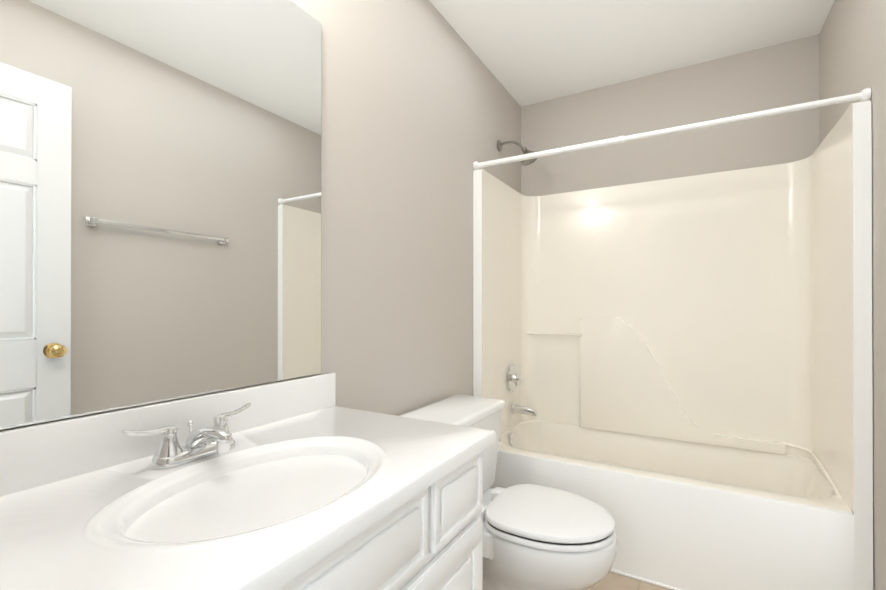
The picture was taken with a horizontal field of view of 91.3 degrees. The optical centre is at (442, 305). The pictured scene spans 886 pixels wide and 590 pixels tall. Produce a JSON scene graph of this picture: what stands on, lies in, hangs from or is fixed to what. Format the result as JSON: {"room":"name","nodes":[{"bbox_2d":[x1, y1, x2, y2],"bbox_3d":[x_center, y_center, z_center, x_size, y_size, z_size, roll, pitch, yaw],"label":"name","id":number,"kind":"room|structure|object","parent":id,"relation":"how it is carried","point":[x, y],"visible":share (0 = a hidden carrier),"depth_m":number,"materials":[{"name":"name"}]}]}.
{"room":"bathroom","nodes":[
{"label":"bathroom","id":0,"kind":"room"},
{"bbox_2d":[0,0,520,430],"bbox_3d":[-0.553,-0.081,1.085,0.100,2.440,4.250,0,0,30],"label":"wall","id":1,"kind":"structure","parent":0,"point":[420,110],"depth_m":1.66,"materials":[{"name":"beige paint"}]},
{"bbox_2d":[0,0,320,429],"bbox_3d":[-0.590,-0.324,0.912,0.005,1.047,0.891,0,0,30],"label":"mirror","id":2,"kind":"object","parent":1,"relation":"attached to","point":[160,200],"visible":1,"depth_m":0.90,"materials":[{"name":"clear glass"}]},
{"bbox_2d":[497,140,536,165],"bbox_3d":[0.427,-0.870,2.447,0.223,0.163,0.098,0,0,30],"label":"shower fixture","id":3,"kind":"object","parent":1,"relation":"attached to","point":[499,144],"depth_m":2.43,"materials":[{"name":"silver metal"}]},
{"bbox_2d":[473,88,870,169],"bbox_3d":[0.806,-0.716,1.844,1.484,0.044,0.044,0,0,30],"label":"curtain rod","id":4,"kind":"object","parent":1,"relation":"attached to","point":[864,95],"visible":0.94,"depth_m":1.74,"materials":[{"name":"white metal"}]},
{"bbox_2d":[587,572,670,589],"bbox_3d":[0.134,1.187,0.681,1.690,0.100,4.250,0,0,30],"label":"floor","id":5,"kind":"structure","parent":0,"point":[612,581],"depth_m":1.77,"materials":[{"name":"tile"}]},
{"bbox_2d":[0,373,495,589],"bbox_3d":[-0.349,0.670,0.780,0.550,0.935,0.962,0,0,30],"label":"bathroom vanity","id":6,"kind":"object","parent":5,"relation":"on","point":[305,483],"visible":1,"depth_m":0.74,"materials":[{"name":"white paint"}]},
{"bbox_2d":[122,403,250,468],"bbox_3d":[-0.462,0.261,0.852,0.133,0.082,0.252,0,0,30],"label":"faucet","id":7,"kind":"object","parent":6,"relation":"on","point":[205,442],"visible":1,"depth_m":0.82,"materials":[{"name":"silver metal"}]},
{"bbox_2d":[400,395,616,589],"bbox_3d":[0.242,0.772,1.580,0.735,0.737,0.550,0,0,30],"label":"toilet","id":8,"kind":"object","parent":5,"relation":"on","point":[537,537],"visible":0.71,"depth_m":1.42,"materials":[{"name":"white ceramic"}]},
{"bbox_2d":[473,100,872,589],"bbox_3d":[0.971,0.228,2.124,1.484,1.830,0.714,0,0,30],"label":"shower","id":9,"kind":"object","parent":5,"relation":"on","point":[689,358],"visible":0.92,"depth_m":2.16,"materials":[{"name":"white plastic"}]},
{"bbox_2d":[506,364,521,391],"bbox_3d":[0.426,0.420,2.504,0.064,0.164,0.164,0,0,30],"label":"shower fixture","id":10,"kind":"object","parent":9,"relation":"attached to","point":[513,378],"depth_m":2.48,"materials":[{"name":"silver metal"}]},
{"bbox_2d":[511,403,537,416],"bbox_3d":[0.470,0.599,2.495,0.148,0.059,0.059,0,0,30],"label":"shower fixture","id":11,"kind":"object","parent":9,"relation":"attached to","point":[520,409],"depth_m":2.48,"materials":[{"name":"silver metal"}]},
{"bbox_2d":[429,0,834,106],"bbox_3d":[0.134,-1.353,0.691,1.690,0.100,4.250,0,0,30],"label":"ceiling","id":12,"kind":"structure","parent":0,"point":[527,52],"depth_m":2.07,"materials":[{"name":"white paint"}]},
{"bbox_2d":[521,34,819,195],"bbox_3d":[1.177,-0.076,2.480,1.490,2.440,0.100,0,0,30],"label":"wall","id":13,"kind":"structure","parent":0,"point":[774,76],"depth_m":2.35,"materials":[{"name":"beige paint"}]},
{"bbox_2d":[819,0,885,589],"bbox_3d":[0.822,-0.085,0.286,0.100,2.440,4.250,0,0,30],"label":"wall","id":14,"kind":"structure","parent":0,"point":[852,47],"depth_m":1.44,"materials":[{"name":"beige paint"}]}
]}

